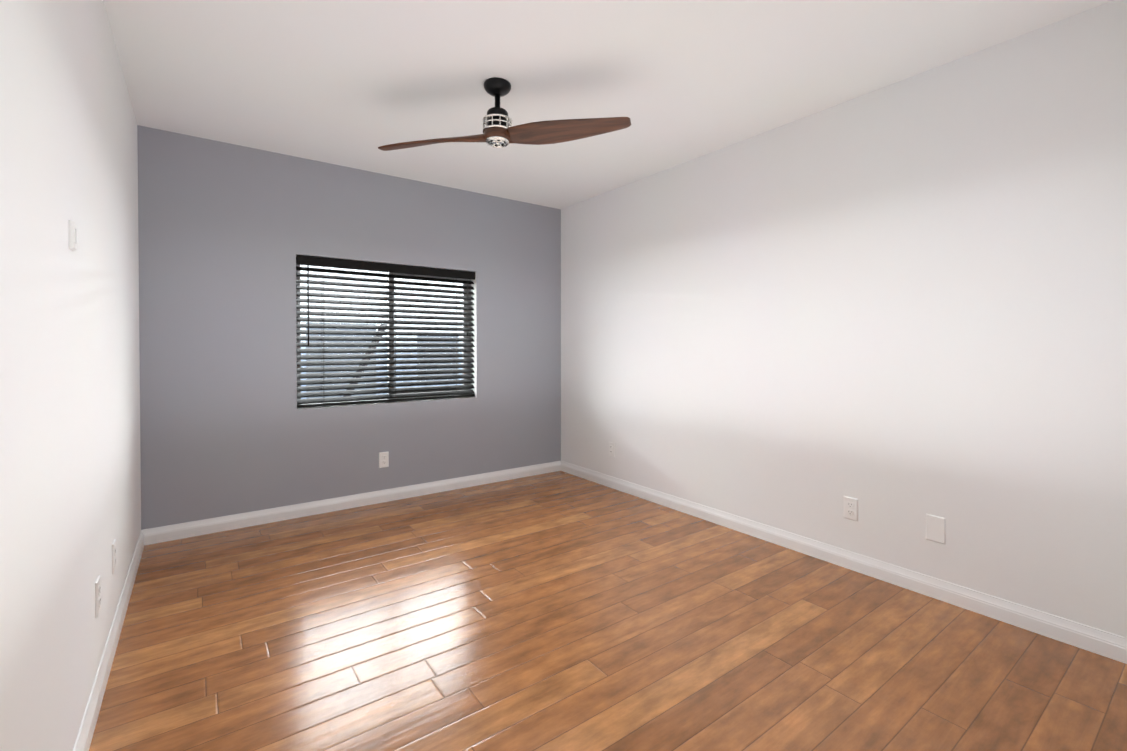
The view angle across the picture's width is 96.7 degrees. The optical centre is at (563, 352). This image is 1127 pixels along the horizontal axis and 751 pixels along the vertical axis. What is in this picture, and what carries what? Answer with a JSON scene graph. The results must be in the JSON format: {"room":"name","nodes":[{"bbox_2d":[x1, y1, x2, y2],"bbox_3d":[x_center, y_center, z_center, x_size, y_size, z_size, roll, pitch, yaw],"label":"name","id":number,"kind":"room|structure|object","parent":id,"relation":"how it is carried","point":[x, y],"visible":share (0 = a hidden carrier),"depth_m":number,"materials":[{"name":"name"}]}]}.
{"room":"empty bedroom","nodes":[
{"label":"empty bedroom","id":0,"kind":"room"},
{"bbox_2d":[0,0,140,750],"bbox_3d":[-0.992,-0.070,0.765,0.150,2.440,5.500,0,1,-36],"label":"wall","id":1,"kind":"structure","parent":0,"point":[70,483],"depth_m":1.26,"materials":[{"name":"white paint"}]},
{"bbox_2d":[68,220,77,250],"bbox_3d":[-1.317,-0.313,1.347,0.013,0.075,0.045,0,1,-36],"label":"light switch","id":2,"kind":"object","parent":1,"relation":"attached to","point":[73,234],"visible":0.94,"depth_m":1.33,"materials":[{"name":"white plastic"}]},
{"bbox_2d":[95,575,100,617],"bbox_3d":[-1.535,0.805,1.654,0.008,0.115,0.070,0,1,-36],"label":"electrical outlet","id":3,"kind":"object","parent":1,"relation":"attached to","point":[97,595],"visible":1,"depth_m":1.64,"materials":[{"name":"white plastic"}]},
{"bbox_2d":[73,529,148,750],"bbox_3d":[-0.926,1.104,0.827,0.014,0.090,5.200,0,1,-36],"label":"baseboard","id":4,"kind":"structure","parent":1,"relation":"attached to","point":[85,734],"depth_m":1.77,"materials":[{"name":"white paint"}]},
{"bbox_2d":[112,539,115,573],"bbox_3d":[-1.765,0.801,1.969,0.008,0.115,0.070,0,1,-36],"label":"electrical outlet","id":5,"kind":"object","parent":1,"relation":"attached to","point":[113,555],"visible":1,"depth_m":1.96,"materials":[{"name":"white plastic"}]},
{"bbox_2d":[137,125,560,529],"bbox_3d":[-1.288,-0.105,3.861,3.020,2.440,0.150,0,1,-36],"label":"wall","id":6,"kind":"structure","parent":0,"point":[228,233],"depth_m":3.37,"materials":[{"name":"grey paint"}]},
{"bbox_2d":[149,461,560,543],"bbox_3d":[-1.236,1.070,3.810,2.970,0.090,0.014,0,1,-36],"label":"baseboard","id":7,"kind":"structure","parent":6,"relation":"attached to","point":[230,522],"depth_m":3.52,"materials":[{"name":"white paint"}]},
{"bbox_2d":[296,263,470,398],"bbox_3d":[-1.339,-0.145,3.883,1.339,1.050,0.050,0,1,-36],"label":"sliding window","id":8,"kind":"structure","parent":6,"relation":"in","point":[298,284],"depth_m":3.87,"materials":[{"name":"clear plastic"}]},
{"bbox_2d":[296,255,474,407],"bbox_3d":[-1.289,-0.146,3.815,1.327,1.040,0.072,0,1,-36],"label":"venetian blinds","id":9,"kind":"object","parent":8,"relation":"attached to","point":[308,261],"visible":0.9,"depth_m":3.75,"materials":[{"name":"black plastic"}]},
{"bbox_2d":[379,452,388,467],"bbox_3d":[-1.339,0.801,3.736,0.070,0.115,0.008,0,1,-36],"label":"electrical outlet","id":10,"kind":"object","parent":6,"relation":"attached to","point":[383,459],"visible":1,"depth_m":3.73,"materials":[{"name":"white plastic"}]},
{"bbox_2d":[89,471,1126,750],"bbox_3d":[0.288,1.199,1.714,3.320,0.120,5.500,0,1,-36],"label":"floor","id":11,"kind":"structure","parent":0,"point":[557,611],"depth_m":1.93,"materials":[{"name":"brown wood"}]},
{"bbox_2d":[103,0,1112,208],"bbox_3d":[0.288,-1.361,1.685,3.320,0.120,5.500,0,1,-36],"label":"ceiling","id":12,"kind":"structure","parent":0,"point":[355,84],"depth_m":2.32,"materials":[{"name":"paint"}]},
{"bbox_2d":[378,77,630,150],"bbox_3d":[-0.323,-1.162,2.449,1.300,0.294,0.165,0,1,13],"label":"ceiling fan","id":13,"kind":"object","parent":12,"relation":"hanging from","point":[498,132],"visible":1,"depth_m":2.40,"materials":[{"name":"brown wood"}]},
{"bbox_2d":[561,0,1126,637],"bbox_3d":[1.121,-0.098,3.248,0.150,2.440,3.980,0,1,-36],"label":"wall","id":14,"kind":"structure","parent":0,"point":[897,310],"depth_m":2.41,"materials":[{"name":"white paint"}]},
{"bbox_2d":[609,442,614,456],"bbox_3d":[0.394,0.797,4.119,0.008,0.115,0.070,0,1,-36],"label":"electrical outlet","id":15,"kind":"object","parent":14,"relation":"attached to","point":[611,448],"visible":1,"depth_m":4.11,"materials":[{"name":"white plastic"}]},
{"bbox_2d":[561,461,1126,663],"bbox_3d":[1.063,1.077,3.201,0.014,0.090,3.710,0,1,-36],"label":"baseboard","id":16,"kind":"structure","parent":14,"relation":"attached to","point":[1097,641],"depth_m":2.41,"materials":[{"name":"white paint"}]},
{"bbox_2d":[844,496,857,520],"bbox_3d":[1.496,0.814,2.611,0.008,0.115,0.070,0,1,-36],"label":"electrical outlet","id":17,"kind":"object","parent":14,"relation":"attached to","point":[850,508],"visible":1,"depth_m":2.61,"materials":[{"name":"white plastic"}]},
{"bbox_2d":[926,514,945,543],"bbox_3d":[1.715,0.814,2.310,0.007,0.120,0.076,0,1,-36],"label":"wall plate","id":18,"kind":"object","parent":14,"relation":"attached to","point":[935,528],"visible":1,"depth_m":2.31,"materials":[{"name":"white plastic"}]},
{"label":"outside","id":19,"kind":"structure","parent":0,"visible":0},
{"bbox_2d":[300,265,462,398],"bbox_3d":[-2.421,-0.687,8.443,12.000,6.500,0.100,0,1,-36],"label":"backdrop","id":20,"kind":"structure","parent":19,"point":[361,288],"depth_m":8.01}
]}

